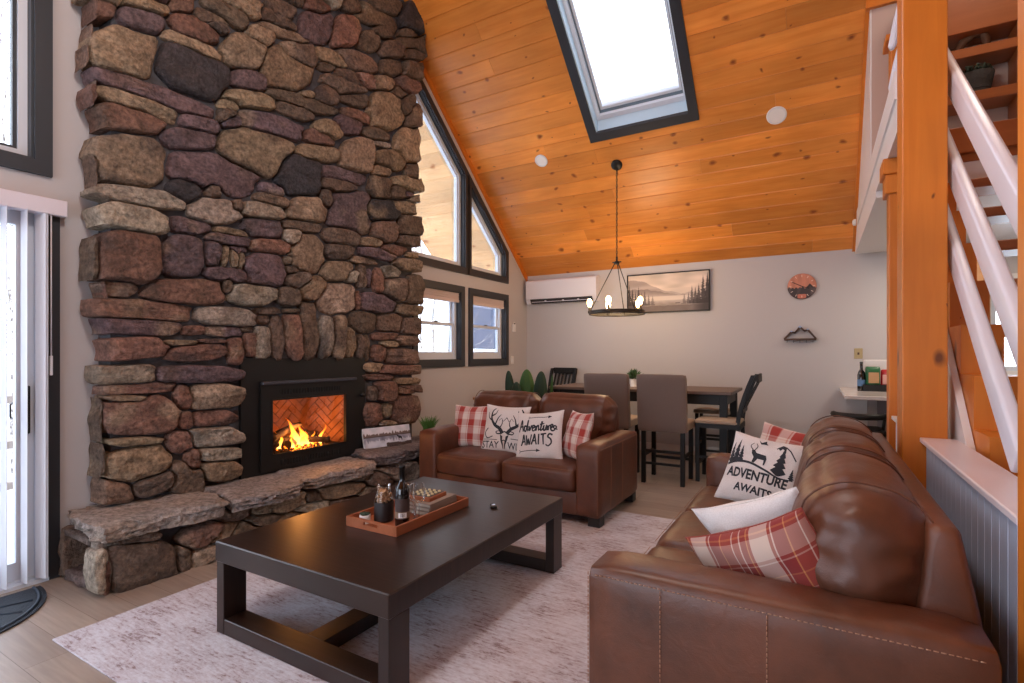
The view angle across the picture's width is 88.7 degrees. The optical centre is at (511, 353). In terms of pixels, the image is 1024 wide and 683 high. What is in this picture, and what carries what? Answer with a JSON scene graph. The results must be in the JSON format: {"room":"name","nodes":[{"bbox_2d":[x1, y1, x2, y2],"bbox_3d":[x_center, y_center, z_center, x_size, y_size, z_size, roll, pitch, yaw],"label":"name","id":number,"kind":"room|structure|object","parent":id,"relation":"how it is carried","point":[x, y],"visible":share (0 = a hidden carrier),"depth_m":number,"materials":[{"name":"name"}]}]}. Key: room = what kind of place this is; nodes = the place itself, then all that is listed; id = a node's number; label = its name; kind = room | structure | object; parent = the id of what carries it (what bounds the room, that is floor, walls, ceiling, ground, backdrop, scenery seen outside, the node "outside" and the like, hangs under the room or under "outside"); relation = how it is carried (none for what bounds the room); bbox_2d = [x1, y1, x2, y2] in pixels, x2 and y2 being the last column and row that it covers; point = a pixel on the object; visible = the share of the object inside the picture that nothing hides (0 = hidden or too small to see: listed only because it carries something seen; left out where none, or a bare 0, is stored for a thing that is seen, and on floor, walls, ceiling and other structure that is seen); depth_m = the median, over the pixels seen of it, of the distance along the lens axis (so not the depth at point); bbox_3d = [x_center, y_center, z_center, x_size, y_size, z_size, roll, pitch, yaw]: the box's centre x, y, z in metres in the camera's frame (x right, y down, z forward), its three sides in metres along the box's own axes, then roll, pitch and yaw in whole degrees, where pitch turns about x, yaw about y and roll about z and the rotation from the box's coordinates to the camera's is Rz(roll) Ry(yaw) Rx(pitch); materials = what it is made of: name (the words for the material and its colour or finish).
{"room":"living room","nodes":[
{"label":"living room","id":0,"kind":"room"},
{"bbox_2d":[0,0,526,564],"bbox_3d":[-2.368,-2.119,4.193,0.160,6.997,10.050,0,0,30],"label":"wall","id":1,"kind":"structure","parent":0,"point":[444,388],"depth_m":3.35,"materials":[{"name":"grey paint"}]},
{"bbox_2d":[0,0,52,177],"bbox_3d":[-3.500,-2.020,2.231,0.185,1.870,2.390,0,0,30],"label":"window","id":2,"kind":"structure","parent":1,"relation":"in","point":[30,149],"depth_m":3.15,"materials":[{"name":"grey"}]},
{"bbox_2d":[0,209,59,594],"bbox_3d":[-3.468,0.231,2.281,0.190,2.301,2.340,0,0,30],"label":"door","id":3,"kind":"structure","parent":1,"relation":"in","point":[13,216],"depth_m":3.18,"materials":[{"name":"grey"}]},
{"bbox_2d":[0,188,67,589],"bbox_3d":[-3.373,0.204,2.238,0.078,2.292,2.362,0,0,30],"label":"vertical blind","id":4,"kind":"object","parent":1,"relation":"attached to","point":[42,207],"visible":1,"depth_m":3.09,"materials":[{"name":"white plastic"}]},
{"bbox_2d":[412,279,464,367],"bbox_3d":[-0.962,-0.365,6.574,0.185,1.060,1.030,0,0,30],"label":"window","id":5,"kind":"structure","parent":1,"relation":"in","point":[442,336],"depth_m":6.68,"materials":[{"name":"grey"}]},
{"bbox_2d":[423,288,458,302],"bbox_3d":[-0.925,-0.740,6.552,0.052,0.129,0.834,0,0,30],"label":"shade","id":6,"kind":"object","parent":5,"relation":"attached to","point":[441,294],"depth_m":6.60,"materials":[{"name":"beige fabric"}]},
{"bbox_2d":[412,80,469,274],"bbox_3d":[-1.015,-2.359,6.483,0.185,2.589,1.440,0,0,30],"label":"window","id":7,"kind":"structure","parent":1,"relation":"in","point":[443,206],"depth_m":6.67,"materials":[{"name":"grey"}]},
{"bbox_2d":[421,61,527,280],"bbox_3d":[-1.021,-3.333,6.318,0.022,4.357,5.020,0,0,30],"label":"trim","id":8,"kind":"structure","parent":1,"relation":"attached to","point":[426,75],"depth_m":7.10,"materials":[{"name":"brown wood"}]},
{"bbox_2d":[468,288,508,365],"bbox_3d":[-0.389,-0.365,7.556,0.185,1.060,1.035,0,0,30],"label":"window","id":9,"kind":"structure","parent":1,"relation":"in","point":[488,312],"depth_m":7.60,"materials":[{"name":"grey"}]},
{"bbox_2d":[473,296,503,308],"bbox_3d":[-0.351,-0.740,7.534,0.052,0.129,0.839,0,0,30],"label":"shade","id":10,"kind":"object","parent":9,"relation":"attached to","point":[496,302],"depth_m":7.53,"materials":[{"name":"beige fabric"}]},
{"bbox_2d":[468,172,508,283],"bbox_3d":[-0.397,-1.760,7.541,0.185,1.390,1.070,0,0,30],"label":"window","id":11,"kind":"structure","parent":1,"relation":"in","point":[489,254],"depth_m":7.51,"materials":[{"name":"grey"}]},
{"bbox_2d":[0,450,706,682],"bbox_3d":[0.890,1.430,2.346,7.630,0.100,10.150,0,0,30],"label":"floor","id":12,"kind":"structure","parent":0,"point":[28,652],"depth_m":2.89,"materials":[{"name":"brown wood"}]},
{"bbox_2d":[0,586,46,633],"bbox_3d":[-2.804,1.370,2.565,0.530,0.018,0.940,0,0,30],"label":"door mat","id":13,"kind":"object","parent":12,"relation":"on","point":[15,608],"visible":1,"depth_m":2.85,"materials":[{"name":"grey rubber"}]},
{"bbox_2d":[58,435,418,595],"bbox_3d":[-1.644,1.150,4.503,0.795,0.460,3.438,0,0,30],"label":"stone hearth","id":14,"kind":"object","parent":12,"relation":"on","point":[120,548],"visible":0.8,"depth_m":3.41,"materials":[{"name":"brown stone"}]},
{"bbox_2d":[71,0,427,505],"bbox_3d":[-1.866,-3.324,4.608,0.287,8.808,3.270,0,0,30],"label":"stone chimney","id":15,"kind":"object","parent":14,"relation":"on","point":[251,168],"visible":1,"depth_m":4.00,"materials":[{"name":"brown stone"}]},
{"bbox_2d":[239,358,364,478],"bbox_3d":[-1.952,0.505,4.731,0.495,0.940,1.290,0,0,30],"label":"fireplace insert","id":16,"kind":"object","parent":14,"relation":"on","point":[292,414],"visible":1,"depth_m":4.64,"materials":[{"name":"black metal"}]},
{"bbox_2d":[362,424,411,448],"bbox_3d":[-1.269,0.837,5.325,0.540,0.199,0.078,0,0,-45],"label":"print","id":17,"kind":"object","parent":14,"relation":"on","point":[378,437],"visible":1,"depth_m":5.30,"materials":[{"name":"white paper"}]},
{"bbox_2d":[418,415,437,429],"bbox_3d":[-0.898,0.804,5.709,0.251,0.260,0.237,0,0,0],"label":"plant","id":18,"kind":"object","parent":14,"relation":"on","point":[430,423],"visible":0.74,"depth_m":5.66,"materials":[{"name":"green plant"}]},
{"bbox_2d":[52,510,674,682],"bbox_3d":[-0.098,1.375,3.231,2.930,0.009,3.360,0,0,30],"label":"area rug","id":19,"kind":"object","parent":12,"relation":"on","point":[497,621],"visible":0.29,"depth_m":2.60,"materials":[{"name":"grey carpet"}]},
{"bbox_2d":[216,476,562,682],"bbox_3d":[-0.568,1.145,2.973,1.150,0.449,1.580,0,0,30],"label":"coffee table","id":20,"kind":"object","parent":19,"relation":"on","point":[379,576],"visible":0.88,"depth_m":2.48,"materials":[{"name":"brown wood"}]},
{"bbox_2d":[346,495,468,536],"bbox_3d":[-0.576,0.893,2.989,0.360,0.052,0.630,0,0,30],"label":"serving tray","id":21,"kind":"object","parent":20,"relation":"on","point":[352,520],"visible":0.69,"depth_m":2.79,"materials":[{"name":"brown wood"}]},
{"bbox_2d":[359,511,370,523],"bbox_3d":[-0.791,0.879,2.819,0.060,0.058,0.060,0,0,30],"label":"succulent pot","id":22,"kind":"object","parent":21,"relation":"on","point":[365,515],"visible":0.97,"depth_m":2.80,"materials":[{"name":"white ceramic"}]},
{"bbox_2d":[374,483,393,522],"bbox_3d":[-0.699,0.811,2.858,0.107,0.195,0.107,0,0,30],"label":"glass jar","id":23,"kind":"object","parent":21,"relation":"on","point":[383,503],"visible":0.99,"depth_m":2.83,"materials":[{"name":"black"}]},
{"bbox_2d":[395,465,409,525],"bbox_3d":[-0.581,0.748,2.772,0.078,0.322,0.078,0,0,30],"label":"wine bottle","id":24,"kind":"object","parent":21,"relation":"on","point":[402,499],"visible":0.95,"depth_m":2.74,"materials":[{"name":"black glass"}]},
{"bbox_2d":[407,482,416,515],"bbox_3d":[-0.569,0.814,2.921,0.074,0.189,0.074,0,0,30],"label":"wine glass","id":25,"kind":"object","parent":21,"relation":"on","point":[411,499],"visible":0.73,"depth_m":2.93,"materials":[{"name":"clear glass"}]},
{"bbox_2d":[412,482,425,518],"bbox_3d":[-0.513,0.811,2.888,0.074,0.195,0.074,0,0,30],"label":"wine glass","id":26,"kind":"object","parent":21,"relation":"on","point":[414,484],"visible":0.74,"depth_m":2.90,"materials":[{"name":"clear glass"}]},
{"bbox_2d":[410,501,456,514],"bbox_3d":[-0.488,0.897,3.099,0.200,0.022,0.270,0,0,30],"label":"book","id":27,"kind":"object","parent":21,"relation":"on","point":[411,510],"visible":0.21,"depth_m":2.98,"materials":[{"name":"brown paper"}]},
{"bbox_2d":[410,497,456,511],"bbox_3d":[-0.484,0.876,3.098,0.195,0.020,0.265,0,0,29],"label":"book","id":28,"kind":"object","parent":27,"relation":"on","point":[453,499],"visible":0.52,"depth_m":3.00,"materials":[{"name":"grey paper"}]},
{"bbox_2d":[410,492,455,507],"bbox_3d":[-0.481,0.856,3.095,0.190,0.020,0.260,0,0,28],"label":"book","id":29,"kind":"object","parent":28,"relation":"on","point":[448,496],"visible":0.54,"depth_m":3.00,"materials":[{"name":"brown paper"}]},
{"bbox_2d":[411,488,445,501],"bbox_3d":[-0.506,0.828,3.099,0.170,0.035,0.170,0,0,27],"label":"game box","id":30,"kind":"object","parent":29,"relation":"on","point":[431,494],"visible":0.85,"depth_m":3.06,"materials":[{"name":"brown wood"}]},
{"bbox_2d":[419,390,636,527],"bbox_3d":[0.145,0.870,4.976,1.850,0.995,1.041,0,0,30],"label":"sofa","id":31,"kind":"object","parent":19,"relation":"on","point":[602,475],"visible":0.66,"depth_m":4.62,"materials":[{"name":"brown leather"}]},
{"bbox_2d":[454,405,486,445],"bbox_3d":[-0.406,0.725,5.250,0.440,0.426,0.191,0,0,25],"label":"throw pillow","id":32,"kind":"object","parent":31,"relation":"on","point":[471,421],"visible":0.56,"depth_m":5.19,"materials":[{"name":"red fabric"}]},
{"bbox_2d":[437,446,515,481],"bbox_3d":[-0.232,1.020,5.030,0.707,0.249,0.754,0,0,30],"label":"seat cushion","id":33,"kind":"object","parent":31,"relation":"on","point":[454,463],"depth_m":4.74,"materials":[{"name":"brown leather"}]},
{"bbox_2d":[481,404,530,452],"bbox_3d":[-0.061,0.715,4.970,0.469,0.453,0.212,0,0,25],"label":"throw pillow","id":34,"kind":"object","parent":31,"relation":"on","point":[502,423],"visible":0.73,"depth_m":4.92,"materials":[{"name":"fabric"}]},
{"bbox_2d":[473,390,540,413],"bbox_3d":[-0.052,0.683,5.398,0.798,0.619,0.380,0,0,30],"label":"cushion","id":35,"kind":"object","parent":31,"relation":"on","point":[503,398],"depth_m":5.28,"materials":[{"name":"brown leather"}]},
{"bbox_2d":[502,455,575,491],"bbox_3d":[0.377,1.020,4.674,0.706,0.251,0.752,0,0,30],"label":"seat cushion","id":36,"kind":"object","parent":31,"relation":"on","point":[525,474],"depth_m":4.38,"materials":[{"name":"brown leather"}]},
{"bbox_2d":[516,410,563,458],"bbox_3d":[0.246,0.730,4.663,0.495,0.470,0.221,0,0,24],"label":"throw pillow","id":37,"kind":"object","parent":31,"relation":"on","point":[540,434],"visible":0.91,"depth_m":4.60,"materials":[{"name":"fabric"}]},
{"bbox_2d":[519,416,556,451],"bbox_3d":[0.220,0.703,4.619,0.370,0.331,0.046,-7,-25,25],"label":"print","id":38,"kind":"object","parent":37,"relation":"attached to","point":[536,433],"depth_m":4.61,"materials":[{"name":"black"}]},
{"bbox_2d":[562,411,593,458],"bbox_3d":[0.564,0.706,4.534,0.196,0.426,0.436,0,0,-20],"label":"throw pillow","id":39,"kind":"object","parent":31,"relation":"on","point":[579,427],"visible":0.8,"depth_m":4.43,"materials":[{"name":"red fabric"}]},
{"bbox_2d":[538,392,617,440],"bbox_3d":[0.610,0.682,5.010,0.795,0.619,0.373,0,0,30],"label":"cushion","id":40,"kind":"object","parent":31,"relation":"on","point":[605,410],"depth_m":4.86,"materials":[{"name":"brown leather"}]},
{"bbox_2d":[588,415,1001,682],"bbox_3d":[1.324,0.873,2.585,1.103,0.990,2.440,0,0,30],"label":"sofa","id":41,"kind":"object","parent":19,"relation":"on","point":[895,601],"visible":0.84,"depth_m":1.56,"materials":[{"name":"brown leather"}]},
{"bbox_2d":[647,546,702,564],"bbox_3d":[0.864,1.019,2.082,0.816,0.247,0.668,0,0,30],"label":"seat cushion","id":42,"kind":"object","parent":41,"relation":"on","point":[668,552],"depth_m":2.38,"materials":[{"name":"brown leather"}]},
{"bbox_2d":[656,511,710,551],"bbox_3d":[1.200,1.020,2.657,0.816,0.252,0.667,0,0,30],"label":"seat cushion","id":43,"kind":"object","parent":41,"relation":"on","point":[688,524],"depth_m":2.68,"materials":[{"name":"brown leather"}]},
{"bbox_2d":[685,486,735,511],"bbox_3d":[1.535,1.021,3.234,0.814,0.246,0.667,0,0,30],"label":"seat cushion","id":44,"kind":"object","parent":41,"relation":"on","point":[705,498],"depth_m":3.26,"materials":[{"name":"brown leather"}]},
{"bbox_2d":[691,487,798,533],"bbox_3d":[1.009,0.735,2.004,0.263,0.546,0.584,0,0,-35],"label":"throw pillow","id":45,"kind":"object","parent":41,"relation":"on","point":[738,514],"visible":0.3,"depth_m":1.97,"materials":[{"name":"fabric"}]},
{"bbox_2d":[685,507,819,587],"bbox_3d":[0.919,0.795,1.780,0.263,0.641,0.656,0,0,-31],"label":"throw pillow","id":46,"kind":"object","parent":41,"relation":"on","point":[784,547],"visible":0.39,"depth_m":1.69,"materials":[{"name":"red fabric"}]},
{"bbox_2d":[714,431,802,500],"bbox_3d":[1.472,0.702,3.097,0.253,0.431,0.474,0,0,-41],"label":"throw pillow","id":47,"kind":"object","parent":41,"relation":"on","point":[756,467],"visible":0.78,"depth_m":3.06,"materials":[{"name":"fabric"}]},
{"bbox_2d":[727,440,796,496],"bbox_3d":[1.447,0.664,3.074,0.388,0.336,0.064,8,-23,48],"label":"print","id":48,"kind":"object","parent":47,"relation":"attached to","point":[755,468],"depth_m":3.05,"materials":[{"name":"black"}]},
{"bbox_2d":[760,422,805,445],"bbox_3d":[1.748,0.700,3.331,0.236,0.482,0.510,0,0,-30],"label":"throw pillow","id":49,"kind":"object","parent":41,"relation":"on","point":[770,432],"visible":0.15,"depth_m":3.40,"materials":[{"name":"red fabric"}]},
{"bbox_2d":[801,417,878,452],"bbox_3d":[1.900,0.689,3.059,0.444,0.615,0.759,0,0,30],"label":"cushion","id":50,"kind":"object","parent":41,"relation":"on","point":[831,423],"depth_m":2.93,"materials":[{"name":"brown leather"}]},
{"bbox_2d":[793,431,893,486],"bbox_3d":[1.547,0.689,2.456,0.442,0.616,0.689,0,0,30],"label":"cushion","id":51,"kind":"object","parent":41,"relation":"on","point":[839,440],"depth_m":2.36,"materials":[{"name":"brown leather"}]},
{"bbox_2d":[792,452,925,606],"bbox_3d":[1.195,0.687,1.851,0.439,0.618,0.763,0,0,30],"label":"cushion","id":52,"kind":"object","parent":41,"relation":"on","point":[868,519],"depth_m":1.55,"materials":[{"name":"brown leather"}]},
{"bbox_2d":[505,369,552,398],"bbox_3d":[0.189,0.790,6.824,0.370,1.180,0.629,0,0,-38],"label":"cactus","id":53,"kind":"object","parent":12,"relation":"on","point":[526,383],"visible":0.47,"depth_m":6.79,"materials":[{"name":"green plant"}]},
{"bbox_2d":[547,367,577,392],"bbox_3d":[0.667,0.795,7.841,0.440,1.170,0.632,0,0,30],"label":"dining chair","id":54,"kind":"object","parent":12,"relation":"on","point":[558,370],"visible":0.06,"depth_m":8.07,"materials":[{"name":"black wood"}]},
{"bbox_2d":[584,373,639,472],"bbox_3d":[1.162,0.795,6.012,0.512,1.170,0.566,0,0,30],"label":"dining chair","id":55,"kind":"object","parent":12,"relation":"on","point":[616,385],"visible":0.49,"depth_m":5.74,"materials":[{"name":"beige fabric"}]},
{"bbox_2d":[549,383,741,452],"bbox_3d":[1.661,0.897,6.628,2.200,0.965,0.940,0,0,30],"label":"dining table","id":56,"kind":"object","parent":12,"relation":"on","point":[721,396],"visible":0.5,"depth_m":5.94,"materials":[{"name":"black wood"}]},
{"bbox_2d":[627,368,643,386],"bbox_3d":[1.553,0.296,6.710,0.254,0.237,0.248,0,0,30],"label":"potted fern","id":57,"kind":"object","parent":56,"relation":"on","point":[633,374],"visible":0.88,"depth_m":6.67,"materials":[{"name":"white ceramic"}]},
{"bbox_2d":[636,374,694,486],"bbox_3d":[1.678,0.795,5.687,0.513,1.169,0.566,0,0,30],"label":"dining chair","id":58,"kind":"object","parent":12,"relation":"on","point":[661,398],"visible":0.99,"depth_m":5.48,"materials":[{"name":"beige fabric"}]},
{"bbox_2d":[693,407,729,454],"bbox_3d":[2.579,1.040,6.693,0.440,0.680,0.380,0,0,30],"label":"counter stool","id":59,"kind":"object","parent":12,"relation":"on","point":[706,410],"visible":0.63,"depth_m":6.63,"materials":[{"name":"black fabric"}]},
{"bbox_2d":[695,373,761,481],"bbox_3d":[2.359,0.795,5.710,0.632,1.170,0.440,0,0,30],"label":"dining chair","id":60,"kind":"object","parent":12,"relation":"on","point":[737,423],"visible":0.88,"depth_m":5.65,"materials":[{"name":"black wood"}]},
{"bbox_2d":[830,411,886,436],"bbox_3d":[3.309,0.966,4.990,0.479,0.831,0.456,0,0,30],"label":"bar stool","id":61,"kind":"object","parent":12,"relation":"on","point":[868,417],"visible":0.28,"depth_m":4.80,"materials":[{"name":"black wood"}]},
{"bbox_2d":[839,387,886,439],"bbox_3d":[4.274,0.887,5.219,1.685,0.985,1.565,0,0,30],"label":"countertop","id":62,"kind":"structure","parent":12,"relation":"on","point":[876,401],"depth_m":5.14,"materials":[{"name":"stone"}]},
{"bbox_2d":[857,362,865,390],"bbox_3d":[3.751,0.238,5.626,0.075,0.312,0.075,0,0,30],"label":"bottle","id":63,"kind":"object","parent":62,"relation":"on","point":[861,380],"visible":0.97,"depth_m":5.60,"materials":[{"name":"black glass"}]},
{"bbox_2d":[863,360,886,378],"bbox_3d":[4.092,0.229,5.774,0.360,0.330,0.120,0,0,30],"label":"box","id":64,"kind":"object","parent":62,"relation":"on","point":[882,364],"visible":0.24,"depth_m":5.76,"materials":[{"name":"white paint"}]},
{"bbox_2d":[863,384,886,391],"bbox_3d":[3.921,0.359,5.561,0.340,0.070,0.180,0,0,30],"label":"basket","id":65,"kind":"object","parent":62,"relation":"on","point":[879,388],"visible":0.43,"depth_m":5.51,"materials":[{"name":"black metal"}]},
{"bbox_2d":[865,366,879,384],"bbox_3d":[3.841,0.258,5.583,0.133,0.251,0.101,0,0,22],"label":"packet","id":66,"kind":"object","parent":65,"relation":"in","point":[872,374],"visible":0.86,"depth_m":5.54,"materials":[{"name":"green plastic"}]},
{"bbox_2d":[880,369,886,384],"bbox_3d":[3.968,0.273,5.520,0.142,0.221,0.101,0,0,36],"label":"packet","id":67,"kind":"object","parent":65,"relation":"in","point":[883,381],"visible":0.3,"depth_m":5.51,"materials":[{"name":"red plastic"}]},
{"bbox_2d":[880,157,896,450],"bbox_3d":[2.518,0.070,3.358,0.250,2.620,0.210,0,0,30],"label":"timber post","id":68,"kind":"object","parent":12,"relation":"on","point":[888,169],"visible":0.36,"depth_m":3.33,"materials":[{"name":"brown wood"}]},
{"bbox_2d":[897,0,947,488],"bbox_3d":[2.174,-1.571,2.783,0.188,5.902,0.200,0,0,30],"label":"timber post","id":69,"kind":"object","parent":12,"relation":"on","point":[922,25],"visible":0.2,"depth_m":2.70,"materials":[{"name":"brown wood"}]},
{"bbox_2d":[888,7,1017,476],"bbox_3d":[2.615,-0.539,2.498,1.246,3.837,3.298,0,0,30],"label":"staircase","id":70,"kind":"structure","parent":12,"relation":"on","point":[982,398],"depth_m":2.43,"materials":[{"name":"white wood"}]},
{"bbox_2d":[1018,0,1023,682],"bbox_3d":[1.360,-1.716,1.247,0.190,6.191,0.185,0,0,30],"label":"timber post","id":71,"kind":"object","parent":12,"relation":"on","point":[1020,2],"visible":1,"depth_m":1.35,"materials":[{"name":"brown wood"}]},
{"bbox_2d":[404,0,865,276],"bbox_3d":[2.203,-3.393,4.444,7.479,4.278,5.029,0,0,30],"label":"ceiling","id":72,"kind":"structure","parent":0,"point":[727,183],"depth_m":6.04,"materials":[{"name":"brown wood"}]},
{"bbox_2d":[535,155,547,166],"bbox_3d":[0.375,-2.479,6.727,0.170,0.116,0.135,0,0,30],"label":"recessed light","id":73,"kind":"object","parent":72,"relation":"in","point":[540,160],"visible":1,"depth_m":6.72,"materials":[{"name":"white paint"}]},
{"bbox_2d":[587,160,644,316],"bbox_3d":[1.294,-1.421,6.423,0.701,1.884,0.689,0,0,-27],"label":"chandelier","id":74,"kind":"object","parent":72,"relation":"hanging from","point":[616,165],"visible":1,"depth_m":6.41,"materials":[{"name":"black metal"}]},
{"bbox_2d":[546,0,698,142],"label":"window","id":75,"kind":"structure","parent":72,"relation":"attached to","point":[676,104],"depth_m":5.73,"materials":[{"name":"grey"}]},
{"bbox_2d":[766,106,786,124],"bbox_3d":[2.721,-2.454,5.391,0.190,0.129,0.150,0,0,30],"label":"recessed light","id":76,"kind":"object","parent":72,"relation":"in","point":[775,115],"visible":1,"depth_m":5.38,"materials":[{"name":"white paint"}]},
{"bbox_2d":[527,79,1017,447],"bbox_3d":[3.434,-1.220,6.709,7.640,5.200,0.150,0,0,30],"label":"wall","id":77,"kind":"structure","parent":0,"point":[750,316],"depth_m":6.81,"materials":[{"name":"grey paint"}]},
{"bbox_2d":[526,276,599,304],"bbox_3d":[0.766,-0.975,8.090,1.180,0.374,0.158,0,0,30],"label":"air conditioner","id":78,"kind":"object","parent":77,"relation":"attached to","point":[574,289],"visible":1,"depth_m":8.00,"materials":[{"name":"white plastic"}]},
{"bbox_2d":[530,296,592,303],"bbox_3d":[0.746,-0.824,8.036,1.040,0.072,0.046,0,0,30],"label":"outlet","id":79,"kind":"object","parent":78,"relation":"attached to","point":[539,299],"depth_m":8.05,"materials":[{"name":"grey plastic"}]},
{"bbox_2d":[627,269,709,312],"bbox_3d":[2.171,-0.863,7.333,1.140,0.555,0.043,0,0,30],"label":"framed painting","id":80,"kind":"object","parent":77,"relation":"attached to","point":[679,291],"visible":0.96,"depth_m":7.29,"materials":[{"name":"black wood"}]},
{"bbox_2d":[640,441,718,455],"bbox_3d":[2.079,1.320,7.402,4.280,0.120,0.020,0,0,30],"label":"baseboard","id":81,"kind":"structure","parent":77,"relation":"attached to","point":[659,446],"depth_m":7.31,"materials":[{"name":"white paint"}]},
{"bbox_2d":[784,326,816,342],"bbox_3d":[3.567,-0.247,6.491,0.362,0.216,0.088,0,0,30],"label":"shelf","id":82,"kind":"object","parent":77,"relation":"attached to","point":[799,327],"visible":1,"depth_m":6.47,"materials":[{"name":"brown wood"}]},
{"bbox_2d":[787,273,816,298],"bbox_3d":[3.601,-0.840,6.509,0.320,0.320,0.027,0,0,30],"label":"wall art","id":83,"kind":"object","parent":77,"relation":"attached to","point":[800,286],"visible":1,"depth_m":6.50,"materials":[{"name":"brown wood"}]},
{"bbox_2d":[854,348,862,358],"bbox_3d":[4.112,-0.005,6.220,0.085,0.125,0.011,0,0,30],"label":"outlet plate","id":84,"kind":"object","parent":77,"relation":"attached to","point":[858,352],"visible":1,"depth_m":6.22,"materials":[{"name":"beige plastic"}]},
{"bbox_2d":[977,261,983,280],"bbox_3d":[4.856,-0.595,5.594,0.320,0.850,0.320,0,0,30],"label":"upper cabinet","id":85,"kind":"object","parent":77,"relation":"attached to","point":[979,272],"visible":0.02,"depth_m":5.42,"materials":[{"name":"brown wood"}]},
{"bbox_2d":[990,273,1017,374],"bbox_3d":[5.527,-0.295,5.445,1.010,1.110,0.120,0,0,30],"label":"window","id":86,"kind":"structure","parent":77,"relation":"in","point":[1011,370],"depth_m":5.59,"materials":[{"name":"white paint"}]},
{"bbox_2d":[858,10,871,203],"bbox_3d":[3.482,-2.260,5.193,0.012,1.480,1.720,0,0,30],"label":"wall","id":87,"kind":"structure","parent":0,"point":[866,147],"depth_m":4.68,"materials":[{"name":"white paint"}]},
{"bbox_2d":[852,6,868,251],"bbox_3d":[3.565,-2.113,5.347,0.060,1.786,2.070,0,0,30],"label":"trim","id":88,"kind":"structure","parent":87,"relation":"attached to","point":[866,25],"depth_m":5.15,"materials":[{"name":"brown wood"}]},
{"bbox_2d":[857,71,896,224],"bbox_3d":[3.033,-1.413,4.349,0.112,0.345,3.330,0,0,30],"label":"trim","id":89,"kind":"structure","parent":87,"relation":"attached to","point":[885,146],"depth_m":3.42,"materials":[{"name":"white paint"}]},
{"bbox_2d":[883,33,896,79],"bbox_3d":[2.569,-1.830,3.445,0.200,0.500,0.200,0,0,30],"label":"newel post","id":90,"kind":"object","parent":89,"relation":"on","point":[892,53],"visible":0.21,"depth_m":3.44,"materials":[{"name":"brown wood"}]},
{"bbox_2d":[855,155,1017,253],"bbox_3d":[3.259,-1.385,1.831,3.020,0.390,8.450,0,0,30],"label":"wall","id":91,"kind":"structure","parent":0,"point":[871,231],"depth_m":4.82,"materials":[{"name":"white paint"}]},
{"bbox_2d":[948,0,1017,118],"bbox_3d":[3.462,-2.225,4.052,0.690,1.290,0.250,0,0,30],"label":"bookcase","id":92,"kind":"object","parent":91,"relation":"on","point":[966,18],"visible":0.28,"depth_m":3.91,"materials":[{"name":"brown wood"}]},
{"bbox_2d":[954,32,991,50],"bbox_3d":[3.510,-2.383,4.007,0.237,0.174,0.070,0,0,30],"label":"ornament","id":93,"kind":"object","parent":92,"relation":"on","point":[985,37],"visible":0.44,"depth_m":3.99,"materials":[{"name":"brown wood"}]},
{"bbox_2d":[962,62,994,90],"bbox_3d":[3.520,-2.075,3.986,0.251,0.218,0.230,0,0,-26],"label":"woven basket","id":94,"kind":"object","parent":92,"relation":"on","point":[979,78],"visible":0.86,"depth_m":3.90,"materials":[{"name":"black wicker"}]},
{"bbox_2d":[962,62,992,73],"bbox_3d":[3.518,-2.137,3.989,0.253,0.093,0.218,0,0,-27],"label":"greenery","id":95,"kind":"object","parent":94,"relation":"on","point":[987,68],"depth_m":3.91,"materials":[{"name":"green plant"}]},
{"bbox_2d":[872,3,1007,151],"bbox_3d":[4.377,-2.280,3.731,3.007,1.520,0.100,0,0,30],"label":"wall","id":96,"kind":"structure","parent":0,"point":[882,17],"depth_m":4.41,"materials":[{"name":"beige paint"}]},
{"bbox_2d":[866,0,896,11],"bbox_3d":[4.328,-2.958,3.690,3.050,0.070,0.060,0,0,30],"label":"trim","id":97,"kind":"structure","parent":96,"relation":"attached to","point":[870,4],"depth_m":4.40,"materials":[{"name":"brown wood"}]},
{"bbox_2d":[920,437,1017,682],"bbox_3d":[1.780,0.904,2.000,0.154,0.951,1.535,0,0,30],"label":"wall","id":98,"kind":"structure","parent":0,"point":[978,495],"depth_m":1.73,"materials":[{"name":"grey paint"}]},
{"label":"outside","id":99,"kind":"structure","parent":0,"visible":0},
{"bbox_2d":[7,503,12,562],"bbox_3d":[-4.633,1.495,2.823,2.350,0.170,6.200,0,0,30],"label":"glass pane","id":100,"kind":"structure","parent":99,"point":[9,505],"depth_m":4.14,"materials":[{"name":"white glass"}]},
{"bbox_2d":[7,395,12,490],"bbox_3d":[-5.557,0.895,3.374,0.120,1.030,6.220,0,0,30],"label":"deck railing","id":101,"kind":"object","parent":100,"relation":"on","point":[9,398],"visible":0.02,"depth_m":4.85,"materials":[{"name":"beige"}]},
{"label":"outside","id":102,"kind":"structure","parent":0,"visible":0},
{"bbox_2d":[7,367,12,503],"bbox_3d":[-24.104,1.098,22.772,56.000,2.918,75.000,0,0,30],"label":"ground","id":103,"kind":"structure","parent":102,"point":[9,492],"depth_m":11.89,"materials":[{"name":"white"}]},
{"bbox_2d":[0,11,12,439],"bbox_3d":[-12.506,-3.016,12.363,2.890,10.702,3.066,0,0,30],"label":"bare tree","id":104,"kind":"object","parent":103,"relation":"on","point":[9,284],"visible":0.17,"depth_m":12.68,"materials":[{"name":"grey plant"}]},
{"bbox_2d":[0,51,12,477],"bbox_3d":[-9.485,-3.656,9.977,2.896,11.981,2.819,0,0,30],"label":"bare tree","id":105,"kind":"object","parent":103,"relation":"on","point":[8,303],"visible":0.05,"depth_m":9.91,"materials":[{"name":"grey plant"}]},
{"bbox_2d":[0,0,12,342],"bbox_3d":[-12.702,-3.398,13.095,2.923,11.462,2.806,0,0,13],"label":"bare tree","id":106,"kind":"object","parent":103,"relation":"on","point":[8,1],"visible":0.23,"depth_m":13.21,"materials":[{"name":"grey plant"}]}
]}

